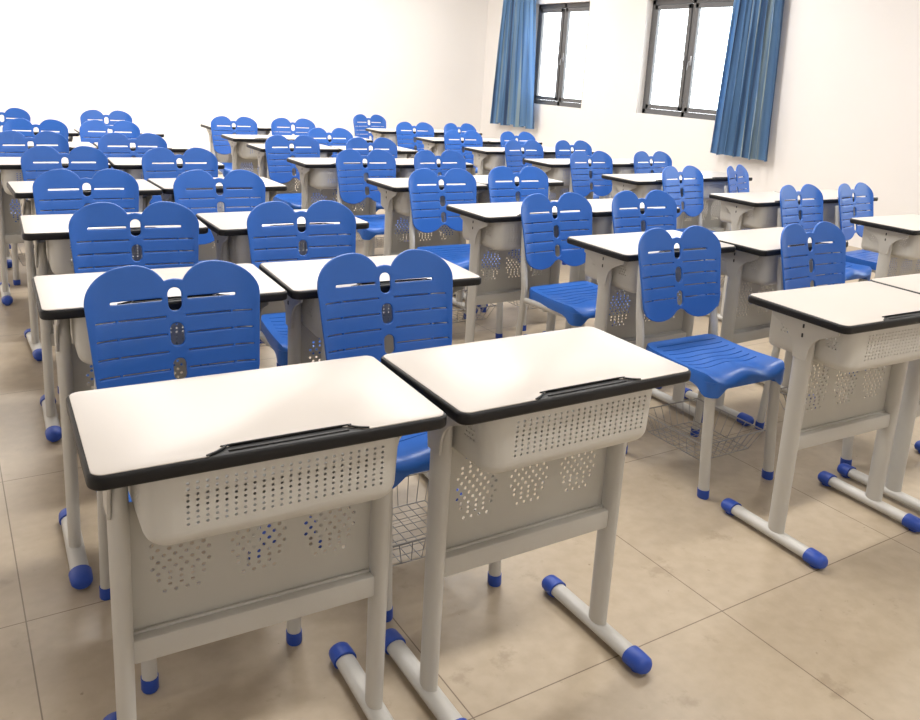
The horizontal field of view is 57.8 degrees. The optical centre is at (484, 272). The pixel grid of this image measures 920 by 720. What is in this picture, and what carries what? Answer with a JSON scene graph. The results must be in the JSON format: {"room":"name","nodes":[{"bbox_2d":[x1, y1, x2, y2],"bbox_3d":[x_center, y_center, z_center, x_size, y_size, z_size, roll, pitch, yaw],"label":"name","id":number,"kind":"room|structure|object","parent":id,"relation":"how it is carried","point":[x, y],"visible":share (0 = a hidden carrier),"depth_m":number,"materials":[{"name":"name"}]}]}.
{"room":"classroom","nodes":[
{"label":"classroom","id":0,"kind":"room"},
{"bbox_2d":[0,0,487,161],"bbox_3d":[-3.597,-2.998,10.589,9.050,3.200,0.200,-5,16,-33],"label":"wall","id":1,"kind":"structure","parent":0,"point":[175,67],"depth_m":10.82,"materials":[{"name":"white paint"}]},
{"bbox_2d":[0,171,919,719],"bbox_3d":[-0.234,0.054,5.788,9.050,0.100,13.200,-5,16,-33],"label":"floor","id":2,"kind":"structure","parent":0,"point":[732,623],"depth_m":2.17,"materials":[{"name":"beige tile"}]},
{"bbox_2d":[0,130,68,284],"bbox_3d":[-2.676,-0.403,4.995,0.417,0.850,0.456,-6,16,-35],"label":"chair","id":3,"kind":"object","parent":2,"relation":"on","point":[10,137],"visible":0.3,"depth_m":5.03,"materials":[{"name":"blue plastic"}]},
{"bbox_2d":[7,243,47,265],"bbox_3d":[-2.689,-0.118,5.056,0.378,0.081,0.350,-6,16,-35],"label":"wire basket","id":4,"kind":"object","parent":3,"relation":"on","point":[24,259],"depth_m":4.88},
{"bbox_2d":[2,118,67,248],"bbox_3d":[-3.148,-0.633,5.842,0.417,0.850,0.456,-2,14,-23],"label":"chair","id":5,"kind":"object","parent":2,"relation":"on","point":[17,123],"visible":0.21,"depth_m":5.93,"materials":[{"name":"blue plastic"}]},
{"bbox_2d":[0,157,110,305],"bbox_3d":[-2.409,-0.247,4.624,0.598,0.752,0.394,-5,16,-32],"label":"student desk","id":6,"kind":"object","parent":2,"relation":"on","point":[10,231],"visible":0.27,"depth_m":4.49,"materials":[{"name":"grey plastic"}]},
{"bbox_2d":[0,169,92,194],"bbox_3d":[-2.386,-0.516,4.551,0.446,0.143,0.293,-5,16,-32],"label":"tray","id":7,"kind":"object","parent":6,"relation":"on","point":[6,175],"depth_m":4.34,"materials":[{"name":"grey plastic"}]},
{"bbox_2d":[20,146,107,199],"bbox_3d":[-2.134,-0.208,4.321,0.417,0.850,0.456,-5,16,-33],"label":"chair","id":8,"kind":"object","parent":2,"relation":"on","point":[37,153],"visible":0.34,"depth_m":4.39,"materials":[{"name":"blue plastic"}]},
{"bbox_2d":[7,179,161,360],"bbox_3d":[-1.842,-0.033,3.873,0.598,0.752,0.394,-5,16,-34],"label":"student desk","id":9,"kind":"object","parent":2,"relation":"on","point":[21,190],"visible":0.3,"depth_m":3.72,"materials":[{"name":"grey plastic"}]},
{"bbox_2d":[28,196,142,214],"bbox_3d":[-1.819,-0.302,3.801,0.446,0.143,0.293,-5,16,-34],"label":"tray","id":10,"kind":"object","parent":9,"relation":"on","point":[31,205],"depth_m":3.66,"materials":[{"name":"grey plastic"}]},
{"bbox_2d":[32,169,148,393],"bbox_3d":[-1.642,0.015,3.515,0.417,0.850,0.456,-4,16,-31],"label":"chair","id":11,"kind":"object","parent":2,"relation":"on","point":[55,178],"visible":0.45,"depth_m":3.58,"materials":[{"name":"blue plastic"}]},
{"bbox_2d":[79,120,141,173],"bbox_3d":[-2.734,-0.678,6.139,0.417,0.850,0.456,-4,15,-28],"label":"chair","id":12,"kind":"object","parent":2,"relation":"on","point":[90,125],"visible":0.28,"depth_m":6.21,"materials":[{"name":"blue plastic"}]},
{"bbox_2d":[19,212,207,441],"bbox_3d":[-1.375,0.176,3.119,0.598,0.752,0.394,-4,15,-30],"label":"student desk","id":13,"kind":"object","parent":2,"relation":"on","point":[49,234],"visible":0.29,"depth_m":2.93,"materials":[{"name":"grey plastic"}]},
{"bbox_2d":[46,238,182,274],"bbox_3d":[-1.353,-0.093,3.046,0.446,0.143,0.293,-4,15,-30],"label":"tray","id":14,"kind":"object","parent":13,"relation":"on","point":[58,252],"depth_m":2.85,"materials":[{"name":"grey plastic"}]},
{"bbox_2d":[98,132,166,178],"bbox_3d":[-2.187,-0.438,5.275,0.417,0.850,0.456,-4,16,-31],"label":"chair","id":15,"kind":"object","parent":2,"relation":"on","point":[114,138],"visible":0.27,"depth_m":5.34,"materials":[{"name":"blue plastic"}]},
{"bbox_2d":[68,201,214,491],"bbox_3d":[-1.137,0.219,2.787,0.417,0.850,0.456,-4,15,-28],"label":"chair","id":16,"kind":"object","parent":2,"relation":"on","point":[100,214],"visible":0.49,"depth_m":2.87,"materials":[{"name":"blue plastic"}]},
{"bbox_2d":[31,263,286,589],"bbox_3d":[-0.898,0.393,2.330,0.598,0.752,0.394,-4,16,-31],"label":"student desk","id":17,"kind":"object","parent":2,"relation":"on","point":[59,299],"visible":0.25,"depth_m":2.17,"materials":[{"name":"grey plastic"}]},
{"bbox_2d":[70,309,251,364],"bbox_3d":[-0.875,0.124,2.257,0.446,0.143,0.293,-4,16,-31],"label":"tray","id":18,"kind":"object","parent":17,"relation":"on","point":[80,348],"depth_m":2.10,"materials":[{"name":"grey plastic"}]},
{"bbox_2d":[117,293,227,304],"bbox_3d":[-0.789,0.067,2.115,0.274,0.005,0.029,-4,16,-31],"label":"tray","id":19,"kind":"object","parent":17,"relation":"on","point":[174,299],"depth_m":2.11,"materials":[{"name":"black plastic"}]},
{"bbox_2d":[107,157,224,247],"bbox_3d":[-1.879,-0.285,4.925,0.598,0.752,0.394,-4,15,-30],"label":"student desk","id":20,"kind":"object","parent":2,"relation":"on","point":[132,166],"visible":0.06,"depth_m":4.68,"materials":[{"name":"grey plastic"}]},
{"bbox_2d":[122,169,208,178],"bbox_3d":[-1.856,-0.553,4.852,0.446,0.143,0.293,-4,15,-30],"label":"tray","id":21,"kind":"object","parent":20,"relation":"on","point":[136,173],"depth_m":4.64,"materials":[{"name":"grey plastic"}]},
{"bbox_2d":[141,147,217,242],"bbox_3d":[-1.620,-0.240,4.594,0.417,0.850,0.456,-6,16,-35],"label":"chair","id":22,"kind":"object","parent":2,"relation":"on","point":[160,154],"visible":0.37,"depth_m":4.65,"materials":[{"name":"blue plastic"}]},
{"bbox_2d":[84,260,301,693],"bbox_3d":[-0.682,0.439,1.982,0.417,0.850,0.456,-5,16,-33],"label":"chair","id":23,"kind":"object","parent":2,"relation":"on","point":[132,282],"visible":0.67,"depth_m":2.05,"materials":[{"name":"blue plastic"}]},
{"bbox_2d":[152,529,270,591],"bbox_3d":[-0.696,0.724,2.043,0.378,0.081,0.350,-5,16,-33],"label":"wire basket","id":24,"kind":"object","parent":23,"relation":"on","point":[253,534],"depth_m":2.12,"materials":[{"name":"metal"}]},
{"bbox_2d":[147,177,286,260],"bbox_3d":[-1.354,-0.086,4.230,0.598,0.752,0.394,-5,16,-34],"label":"student desk","id":25,"kind":"object","parent":2,"relation":"on","point":[206,252],"visible":0.19,"depth_m":4.11,"materials":[{"name":"grey plastic"}]},
{"bbox_2d":[171,192,268,211],"bbox_3d":[-1.331,-0.355,4.157,0.446,0.143,0.293,-5,16,-34],"label":"tray","id":26,"kind":"object","parent":25,"relation":"on","point":[218,193],"depth_m":4.03,"materials":[{"name":"grey plastic"}]},
{"bbox_2d":[173,169,280,366],"bbox_3d":[-1.146,-0.013,3.764,0.417,0.850,0.456,-4,16,-31],"label":"chair","id":27,"kind":"object","parent":2,"relation":"on","point":[238,178],"visible":0.37,"depth_m":3.84,"materials":[{"name":"blue plastic"}]},
{"bbox_2d":[211,116,257,207],"bbox_3d":[-2.180,-0.944,7.411,0.417,0.850,0.456,-4,16,-31],"label":"chair","id":28,"kind":"object","parent":2,"relation":"on","point":[226,122],"visible":0.55,"depth_m":7.46,"materials":[{"name":"blue plastic"}]},
{"bbox_2d":[66,356,446,719],"bbox_3d":[-0.431,0.600,1.585,0.598,0.752,0.394,-4,16,-31],"label":"student desk","id":29,"kind":"object","parent":2,"relation":"on","point":[211,458],"visible":1,"depth_m":1.48,"materials":[{"name":"white laminate"}]},
{"bbox_2d":[128,437,397,544],"bbox_3d":[-0.408,0.331,1.512,0.446,0.143,0.293,-4,16,-31],"label":"tray","id":30,"kind":"object","parent":29,"relation":"on","point":[172,511],"depth_m":1.38,"materials":[{"name":"grey plastic"}]},
{"bbox_2d":[206,424,369,456],"bbox_3d":[-0.321,0.273,1.370,0.274,0.005,0.029,-4,16,-31],"label":"tray","id":31,"kind":"object","parent":29,"relation":"on","point":[309,438],"depth_m":1.37,"materials":[{"name":"black plastic"}]},
{"bbox_2d":[221,134,295,190],"bbox_3d":[-1.828,-0.744,6.875,0.598,0.752,0.394,-5,16,-33],"label":"student desk","id":32,"kind":"object","parent":2,"relation":"on","point":[240,152],"visible":0.25,"depth_m":6.67,"materials":[{"name":"grey plastic"}]},
{"bbox_2d":[237,142,291,158],"bbox_3d":[-1.805,-1.013,6.802,0.446,0.143,0.293,-5,16,-33],"label":"tray","id":33,"kind":"object","parent":32,"relation":"on","point":[243,152],"depth_m":6.61,"materials":[{"name":"grey plastic"}]},
{"bbox_2d":[196,209,368,362],"bbox_3d":[-0.824,0.146,3.392,0.598,0.752,0.394,-5,16,-33],"label":"student desk","id":34,"kind":"object","parent":2,"relation":"on","point":[228,229],"visible":0.19,"depth_m":3.17,"materials":[{"name":"grey plastic"}]},
{"bbox_2d":[228,234,346,263],"bbox_3d":[-0.801,-0.123,3.319,0.446,0.143,0.293,-5,16,-33],"label":"tray","id":35,"kind":"object","parent":34,"relation":"on","point":[238,245],"depth_m":3.13,"materials":[{"name":"grey plastic"}]},
{"bbox_2d":[246,144,338,200],"bbox_3d":[-1.445,-0.574,6.258,0.598,0.752,0.394,-5,16,-33],"label":"student desk","id":36,"kind":"object","parent":2,"relation":"on","point":[259,149],"visible":0.3,"depth_m":6.12,"materials":[{"name":"grey plastic"}]},
{"bbox_2d":[264,152,327,170],"bbox_3d":[-1.422,-0.842,6.185,0.446,0.143,0.293,-5,16,-33],"label":"tray","id":37,"kind":"object","parent":36,"relation":"on","point":[322,154],"depth_m":6.07,"materials":[{"name":"grey plastic"}]},
{"bbox_2d":[265,135,334,247],"bbox_3d":[-1.280,-0.522,5.874,0.417,0.850,0.456,-6,17,-37],"label":"chair","id":38,"kind":"object","parent":2,"relation":"on","point":[277,170],"visible":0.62,"depth_m":5.91,"materials":[{"name":"blue plastic"}]},
{"bbox_2d":[247,200,374,365],"bbox_3d":[-0.612,0.194,3.036,0.417,0.850,0.456,-4,15,-29],"label":"chair","id":39,"kind":"object","parent":2,"relation":"on","point":[274,328],"visible":0.48,"depth_m":3.10,"materials":[{"name":"blue plastic"}]},
{"bbox_2d":[287,158,385,256],"bbox_3d":[-0.969,-0.366,5.511,0.598,0.752,0.394,-5,16,-33],"label":"student desk","id":40,"kind":"object","parent":2,"relation":"on","point":[313,174],"visible":0.4,"depth_m":5.33,"materials":[{"name":"grey plastic"}]},
{"bbox_2d":[300,168,377,188],"bbox_3d":[-0.946,-0.634,5.438,0.446,0.143,0.293,-5,16,-33],"label":"tray","id":41,"kind":"object","parent":40,"relation":"on","point":[316,178],"depth_m":5.25,"materials":[{"name":"grey plastic"}]},
{"bbox_2d":[259,255,480,535],"bbox_3d":[-0.372,0.355,2.632,0.598,0.752,0.394,-4,15,-30],"label":"student desk","id":42,"kind":"object","parent":2,"relation":"on","point":[299,279],"visible":0.3,"depth_m":2.44,"materials":[{"name":"grey plastic"}]},
{"bbox_2d":[301,293,446,338],"bbox_3d":[-0.349,0.086,2.559,0.446,0.143,0.293,-4,15,-30],"label":"tray","id":43,"kind":"object","parent":42,"relation":"on","point":[310,310],"depth_m":2.40,"materials":[{"name":"grey plastic"}]},
{"bbox_2d":[352,278,430,285],"bbox_3d":[-0.264,0.029,2.416,0.274,0.005,0.029,-4,15,-30],"label":"tray","id":44,"kind":"object","parent":42,"relation":"on","point":[382,282],"depth_m":2.42,"materials":[{"name":"black plastic"}]},
{"bbox_2d":[336,149,408,256],"bbox_3d":[-0.665,-0.317,5.176,0.417,0.850,0.456,-5,16,-34],"label":"chair","id":45,"kind":"object","parent":2,"relation":"on","point":[355,185],"visible":0.65,"depth_m":5.22,"materials":[{"name":"blue plastic"}]},
{"bbox_2d":[346,137,406,247],"bbox_3d":[-0.757,-0.541,6.094,0.417,0.850,0.456,-5,16,-33],"label":"chair","id":46,"kind":"object","parent":2,"relation":"on","point":[356,142],"visible":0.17,"depth_m":6.16,"materials":[{"name":"blue plastic"}]},
{"bbox_2d":[356,234,406,247],"bbox_3d":[-0.770,-0.257,6.155,0.378,0.081,0.350,-5,16,-33],"label":"wire basket","id":47,"kind":"object","parent":46,"relation":"on","point":[358,234],"depth_m":6.13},
{"bbox_2d":[365,128,426,157],"bbox_3d":[-0.900,-1.092,8.590,0.598,0.752,0.394,-5,16,-33],"label":"student desk","id":48,"kind":"object","parent":2,"relation":"on","point":[390,134],"visible":0.27,"depth_m":8.35,"materials":[{"name":"grey plastic"}]},
{"bbox_2d":[373,134,416,147],"bbox_3d":[-0.877,-1.361,8.517,0.446,0.143,0.293,-5,16,-33],"label":"tray","id":49,"kind":"object","parent":48,"relation":"on","point":[389,136],"depth_m":8.32,"materials":[{"name":"grey plastic"}]},
{"bbox_2d":[316,249,501,621],"bbox_3d":[-0.196,0.403,2.266,0.417,0.850,0.456,-5,16,-32],"label":"chair","id":50,"kind":"object","parent":2,"relation":"on","point":[413,451],"visible":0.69,"depth_m":2.33,"materials":[{"name":"blue plastic"}]},
{"bbox_2d":[347,470,479,565],"bbox_3d":[-0.210,0.688,2.327,0.378,0.081,0.350,-5,16,-32],"label":"wire basket","id":51,"kind":"object","parent":50,"relation":"on","point":[407,542],"depth_m":2.33,"materials":[{"name":"metal"}]},
{"bbox_2d":[396,122,433,151],"bbox_3d":[-0.630,-1.050,8.273,0.417,0.850,0.456,-4,15,-29],"label":"chair","id":52,"kind":"object","parent":2,"relation":"on","point":[424,128],"visible":0.49,"depth_m":8.35,"materials":[{"name":"blue plastic"}]},
{"bbox_2d":[366,178,487,312],"bbox_3d":[-0.343,-0.144,4.745,0.598,0.752,0.394,-5,16,-33],"label":"student desk","id":53,"kind":"object","parent":2,"relation":"on","point":[395,198],"visible":0.34,"depth_m":4.62,"materials":[{"name":"grey plastic"}]},
{"bbox_2d":[381,192,461,215],"bbox_3d":[-0.320,-0.413,4.672,0.446,0.143,0.293,-5,16,-33],"label":"tray","id":54,"kind":"object","parent":53,"relation":"on","point":[400,203],"depth_m":4.50,"materials":[{"name":"grey plastic"}]},
{"bbox_2d":[416,137,487,174],"bbox_3d":[-0.328,-0.885,7.870,0.598,0.752,0.394,-5,16,-33],"label":"student desk","id":55,"kind":"object","parent":2,"relation":"on","point":[431,144],"visible":0.3,"depth_m":7.65,"materials":[{"name":"grey plastic"}]},
{"bbox_2d":[424,144,477,157],"bbox_3d":[-0.305,-1.153,7.797,0.446,0.143,0.293,-5,16,-33],"label":"tray","id":56,"kind":"object","parent":55,"relation":"on","point":[440,148],"depth_m":7.60,"materials":[{"name":"grey plastic"}]},
{"bbox_2d":[414,150,491,278],"bbox_3d":[-0.203,-0.355,5.458,0.417,0.850,0.456,-7,17,-37],"label":"chair","id":57,"kind":"object","parent":2,"relation":"on","point":[423,156],"visible":0.2,"depth_m":5.53,"materials":[{"name":"blue plastic"}]},
{"bbox_2d":[408,168,502,338],"bbox_3d":[-0.147,-0.099,4.393,0.417,0.850,0.456,-5,16,-32],"label":"chair","id":58,"kind":"object","parent":2,"relation":"on","point":[459,254],"visible":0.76,"depth_m":4.44,"materials":[{"name":"blue plastic"}]},
{"bbox_2d":[452,290,496,322],"bbox_3d":[-0.161,0.186,4.454,0.378,0.081,0.350,-5,16,-32],"label":"wire basket","id":59,"kind":"object","parent":58,"relation":"on","point":[466,291],"depth_m":4.42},
{"bbox_2d":[444,130,482,167],"bbox_3d":[-0.112,-0.841,7.530,0.417,0.850,0.456,-5,16,-34],"label":"chair","id":60,"kind":"object","parent":2,"relation":"on","point":[451,134],"visible":0.43,"depth_m":7.63,"materials":[{"name":"blue plastic"}]},
{"bbox_2d":[465,147,543,196],"bbox_3d":[0.146,-0.682,7.144,0.598,0.752,0.394,-5,16,-33],"label":"student desk","id":61,"kind":"object","parent":2,"relation":"on","point":[486,159],"visible":0.38,"depth_m":6.91,"materials":[{"name":"grey plastic"}]},
{"bbox_2d":[474,155,533,169],"bbox_3d":[0.169,-0.951,7.071,0.446,0.143,0.293,-5,16,-33],"label":"tray","id":62,"kind":"object","parent":61,"relation":"on","point":[490,162],"depth_m":6.88,"materials":[{"name":"grey plastic"}]},
{"bbox_2d":[454,175,563,308],"bbox_3d":[0.122,-0.205,5.128,0.598,0.752,0.394,-5,16,-33],"label":"student desk","id":63,"kind":"object","parent":2,"relation":"on","point":[482,196],"visible":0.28,"depth_m":4.93,"materials":[{"name":"grey plastic"}]},
{"bbox_2d":[479,186,549,202],"bbox_3d":[0.145,-0.474,5.055,0.446,0.143,0.293,-5,16,-33],"label":"tray","id":64,"kind":"object","parent":63,"relation":"on","point":[484,195],"depth_m":4.90,"materials":[{"name":"grey plastic"}]},
{"bbox_2d":[446,202,579,342],"bbox_3d":[0.136,0.061,4.009,0.598,0.752,0.394,-5,16,-33],"label":"student desk","id":65,"kind":"object","parent":2,"relation":"on","point":[478,219],"visible":0.44,"depth_m":3.89,"materials":[{"name":"grey plastic"}]},
{"bbox_2d":[462,220,571,250],"bbox_3d":[0.159,-0.208,3.936,0.446,0.143,0.293,-5,16,-33],"label":"tray","id":66,"kind":"object","parent":65,"relation":"on","point":[499,237],"depth_m":3.75,"materials":[{"name":"grey plastic"}]},
{"bbox_2d":[480,166,569,330],"bbox_3d":[0.270,-0.154,4.741,0.417,0.850,0.456,-4,16,-31],"label":"chair","id":67,"kind":"object","parent":2,"relation":"on","point":[500,173],"visible":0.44,"depth_m":4.81,"materials":[{"name":"blue plastic"}]},
{"bbox_2d":[505,140,555,199],"bbox_3d":[0.420,-0.640,6.826,0.417,0.850,0.456,-7,17,-37],"label":"chair","id":68,"kind":"object","parent":2,"relation":"on","point":[513,158],"visible":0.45,"depth_m":6.87,"materials":[{"name":"blue plastic"}]},
{"bbox_2d":[381,326,690,719],"bbox_3d":[0.093,0.559,1.898,0.598,0.752,0.394,-5,16,-32],"label":"student desk","id":69,"kind":"object","parent":2,"relation":"on","point":[509,404],"visible":0.98,"depth_m":1.79,"materials":[{"name":"grey plastic"}]},
{"bbox_2d":[452,389,651,473],"bbox_3d":[0.116,0.290,1.825,0.446,0.143,0.293,-5,16,-32],"label":"tray","id":70,"kind":"object","parent":69,"relation":"on","point":[516,442],"depth_m":1.68,"materials":[{"name":"grey plastic"}]},
{"bbox_2d":[535,376,640,399],"bbox_3d":[0.206,0.232,1.686,0.274,0.005,0.029,-5,16,-32],"label":"tray","id":71,"kind":"object","parent":69,"relation":"on","point":[609,385],"depth_m":1.69,"materials":[{"name":"black plastic"}]},
{"bbox_2d":[523,159,603,200],"bbox_3d":[0.611,-0.487,6.447,0.598,0.752,0.394,-5,16,-33],"label":"student desk","id":72,"kind":"object","parent":2,"relation":"on","point":[557,167],"visible":0.35,"depth_m":6.23,"materials":[{"name":"grey plastic"}]},
{"bbox_2d":[546,168,600,185],"bbox_3d":[0.634,-0.756,6.375,0.446,0.143,0.293,-5,16,-33],"label":"tray","id":73,"kind":"object","parent":72,"relation":"on","point":[555,173],"depth_m":6.18,"materials":[{"name":"grey plastic"}]},
{"bbox_2d":[515,192,629,335],"bbox_3d":[0.415,0.099,3.711,0.417,0.850,0.456,-6,16,-35],"label":"chair","id":74,"kind":"object","parent":2,"relation":"on","point":[575,301],"visible":0.83,"depth_m":3.74,"materials":[{"name":"blue plastic"}]},
{"bbox_2d":[562,151,612,264],"bbox_3d":[0.879,-0.448,6.142,0.417,0.850,0.456,-5,16,-34],"label":"chair","id":75,"kind":"object","parent":2,"relation":"on","point":[596,180],"visible":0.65,"depth_m":6.23,"materials":[{"name":"blue plastic"}]},
{"bbox_2d":[543,198,679,331],"bbox_3d":[0.645,0.014,4.344,0.598,0.752,0.394,-5,16,-33],"label":"student desk","id":76,"kind":"object","parent":2,"relation":"on","point":[601,208],"visible":0.12,"depth_m":4.16,"materials":[{"name":"grey plastic"}]},
{"bbox_2d":[570,216,662,234],"bbox_3d":[0.668,-0.255,4.271,0.446,0.143,0.293,-5,16,-33],"label":"tray","id":77,"kind":"object","parent":76,"relation":"on","point":[601,225],"depth_m":4.06,"materials":[{"name":"grey plastic"}]},
{"bbox_2d":[601,173,691,202],"bbox_3d":[1.103,-0.283,5.717,0.598,0.752,0.394,-5,16,-34],"label":"student desk","id":78,"kind":"object","parent":2,"relation":"on","point":[641,185],"visible":0.27,"depth_m":5.48,"materials":[{"name":"grey plastic"}]},
{"bbox_2d":[612,183,687,202],"bbox_3d":[1.126,-0.551,5.644,0.446,0.143,0.293,-6,16,-34],"label":"tray","id":79,"kind":"object","parent":78,"relation":"on","point":[641,191],"depth_m":5.44,"materials":[{"name":"grey plastic"}]},
{"bbox_2d":[567,230,735,422],"bbox_3d":[0.643,0.239,3.395,0.598,0.752,0.394,-5,16,-32],"label":"student desk","id":80,"kind":"object","parent":2,"relation":"on","point":[609,253],"visible":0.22,"depth_m":3.28,"materials":[{"name":"grey plastic"}]},
{"bbox_2d":[585,254,713,292],"bbox_3d":[0.666,-0.030,3.322,0.446,0.143,0.293,-5,16,-32],"label":"tray","id":81,"kind":"object","parent":80,"relation":"on","point":[623,277],"depth_m":3.17,"materials":[{"name":"grey plastic"}]},
{"bbox_2d":[633,151,688,217],"bbox_3d":[1.407,-0.495,6.482,0.417,0.850,0.456,-5,16,-34],"label":"chair","id":82,"kind":"object","parent":2,"relation":"on","point":[641,156],"visible":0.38,"depth_m":6.56,"materials":[{"name":"blue plastic"}]},
{"bbox_2d":[611,190,720,388],"bbox_3d":[0.858,0.059,3.998,0.417,0.850,0.456,-4,16,-31],"label":"chair","id":83,"kind":"object","parent":2,"relation":"on","point":[654,198],"visible":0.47,"depth_m":4.08,"materials":[{"name":"blue plastic"}]},
{"bbox_2d":[661,165,724,287],"bbox_3d":[1.400,-0.244,5.423,0.417,0.850,0.456,-7,17,-37],"label":"chair","id":84,"kind":"object","parent":2,"relation":"on","point":[669,172],"visible":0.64,"depth_m":5.53,"materials":[{"name":"blue plastic"}]},
{"bbox_2d":[626,225,784,499],"bbox_3d":[0.799,0.294,2.994,0.417,0.850,0.456,-5,16,-32],"label":"chair","id":85,"kind":"object","parent":2,"relation":"on","point":[716,364],"visible":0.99,"depth_m":3.01,"materials":[{"name":"blue plastic"}]},
{"bbox_2d":[646,397,765,460],"bbox_3d":[0.785,0.578,3.055,0.378,0.081,0.350,-5,16,-32],"label":"wire basket","id":86,"kind":"object","parent":85,"relation":"on","point":[699,408],"depth_m":3.05,"materials":[{"name":"metal"}]},
{"bbox_2d":[661,171,751,231],"bbox_3d":[1.585,-0.346,6.113,0.598,0.752,0.394,-5,16,-33],"label":"student desk","id":87,"kind":"object","parent":2,"relation":"on","point":[716,181],"visible":0.32,"depth_m":6.05,"materials":[{"name":"grey plastic"}]},
{"bbox_2d":[687,181,737,200],"bbox_3d":[1.608,-0.615,6.040,0.446,0.143,0.293,-5,16,-33],"label":"tray","id":88,"kind":"object","parent":87,"relation":"on","point":[714,186],"depth_m":5.87,"materials":[{"name":"grey plastic"}]},
{"bbox_2d":[707,191,812,320],"bbox_3d":[1.649,-0.088,5.045,0.598,0.752,0.394,-5,16,-33],"label":"student desk","id":89,"kind":"object","parent":2,"relation":"on","point":[764,206],"visible":0.33,"depth_m":4.83,"materials":[{"name":"grey plastic"}]},
{"bbox_2d":[720,200,806,228],"bbox_3d":[1.672,-0.357,4.972,0.446,0.143,0.293,-5,16,-33],"label":"tray","id":90,"kind":"object","parent":89,"relation":"on","point":[765,216],"depth_m":4.79,"materials":[{"name":"grey plastic"}]},
{"bbox_2d":[684,227,847,425],"bbox_3d":[1.213,0.213,3.655,0.598,0.752,0.394,-6,16,-35],"label":"student desk","id":91,"kind":"object","parent":2,"relation":"on","point":[762,245],"visible":0.4,"depth_m":3.50,"materials":[{"name":"grey plastic"}]},
{"bbox_2d":[714,253,827,285],"bbox_3d":[1.237,-0.055,3.583,0.446,0.143,0.293,-6,16,-35],"label":"tray","id":92,"kind":"object","parent":91,"relation":"on","point":[764,273],"depth_m":3.39,"materials":[{"name":"grey plastic"}]},
{"bbox_2d":[755,221,865,465],"bbox_3d":[1.416,0.259,3.306,0.417,0.850,0.456,-5,16,-33],"label":"chair","id":93,"kind":"object","parent":2,"relation":"on","point":[794,233],"visible":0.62,"depth_m":3.38,"materials":[{"name":"blue plastic"}]},
{"bbox_2d":[780,379,837,409],"bbox_3d":[1.403,0.543,3.367,0.378,0.081,0.350,-5,16,-33],"label":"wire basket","id":94,"kind":"object","parent":93,"relation":"on","point":[819,379],"depth_m":3.44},
{"bbox_2d":[721,281,919,568],"bbox_3d":[1.124,0.450,2.636,0.598,0.752,0.394,-4,15,-30],"label":"student desk","id":95,"kind":"object","parent":2,"relation":"on","point":[847,328],"visible":1,"depth_m":2.54,"materials":[{"name":"grey plastic"}]},
{"bbox_2d":[769,311,919,372],"bbox_3d":[1.147,0.181,2.562,0.446,0.143,0.293,-4,15,-30],"label":"tray","id":96,"kind":"object","parent":95,"relation":"on","point":[850,353],"depth_m":2.41,"materials":[{"name":"grey plastic"}]},
{"bbox_2d":[771,184,871,290],"bbox_3d":[1.916,-0.047,4.730,0.417,0.850,0.456,-6,16,-36],"label":"chair","id":97,"kind":"object","parent":2,"relation":"on","point":[853,271],"visible":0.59,"depth_m":4.78,"materials":[{"name":"blue plastic"}]},
{"bbox_2d":[774,189,877,252],"bbox_3d":[2.153,-0.137,5.384,0.598,0.752,0.394,-5,16,-33],"label":"student desk","id":98,"kind":"object","parent":2,"relation":"on","point":[830,196],"visible":0.19,"depth_m":5.13,"materials":[{"name":"grey plastic"}]},
{"bbox_2d":[807,203,861,223],"bbox_3d":[2.176,-0.405,5.311,0.446,0.143,0.293,-5,16,-33],"label":"tray","id":99,"kind":"object","parent":98,"relation":"on","point":[828,208],"depth_m":5.11,"materials":[{"name":"grey plastic"}]},
{"bbox_2d":[835,182,919,281],"bbox_3d":[2.365,-0.088,5.022,0.417,0.850,0.456,-7,17,-38],"label":"chair","id":100,"kind":"object","parent":2,"relation":"on","point":[861,257],"visible":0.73,"depth_m":5.06,"materials":[{"name":"blue plastic"}]},
{"bbox_2d":[837,273,919,511],"bbox_3d":[1.643,0.406,2.959,0.598,0.752,0.394,-5,16,-31],"label":"student desk","id":101,"kind":"object","parent":2,"relation":"on","point":[909,410],"visible":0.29,"depth_m":2.85,"materials":[{"name":"grey plastic"}]},
{"bbox_2d":[850,214,919,369],"bbox_3d":[2.207,0.099,4.406,0.598,0.752,0.394,-5,16,-33],"label":"student desk","id":102,"kind":"object","parent":2,"relation":"on","point":[888,232],"visible":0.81,"depth_m":4.21,"materials":[{"name":"grey plastic"}]},
{"bbox_2d":[861,226,919,259],"bbox_3d":[2.230,-0.170,4.333,0.446,0.143,0.293,-5,16,-33],"label":"tray","id":103,"kind":"object","parent":102,"relation":"on","point":[910,250],"depth_m":4.17,"materials":[{"name":"grey plastic"}]},
{"bbox_2d":[480,0,919,247],"bbox_3d":[3.538,-1.861,7.713,0.240,3.200,12.700,-5,16,-33],"label":"wall","id":104,"kind":"structure","parent":0,"point":[846,103],"depth_m":8.17,"materials":[{"name":"white paint"}]},
{"bbox_2d":[490,0,535,128],"bbox_3d":[0.470,-3.107,11.888,0.211,2.009,1.079,-5,16,-33],"label":"curtain","id":105,"kind":"object","parent":104,"relation":"hanging from","point":[514,81],"visible":1,"depth_m":11.85,"materials":[{"name":"blue fabric"}]},
{"bbox_2d":[534,2,589,107],"bbox_3d":[1.060,-2.970,11.372,0.130,1.360,1.230,-5,16,-33],"label":"window","id":106,"kind":"structure","parent":104,"relation":"in","point":[565,9],"depth_m":11.40,"materials":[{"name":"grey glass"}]},
{"bbox_2d":[642,0,733,119],"bbox_3d":[2.327,-2.439,9.477,0.130,1.320,1.350,-5,16,-33],"label":"window","id":107,"kind":"structure","parent":104,"relation":"in","point":[683,109],"depth_m":9.53,"materials":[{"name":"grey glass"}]},
{"bbox_2d":[710,0,784,161],"bbox_3d":[2.733,-2.169,8.502,0.212,1.989,0.790,-5,16,-33],"label":"curtain","id":108,"kind":"object","parent":104,"relation":"hanging from","point":[742,125],"visible":1,"depth_m":8.50,"materials":[{"name":"blue fabric"}]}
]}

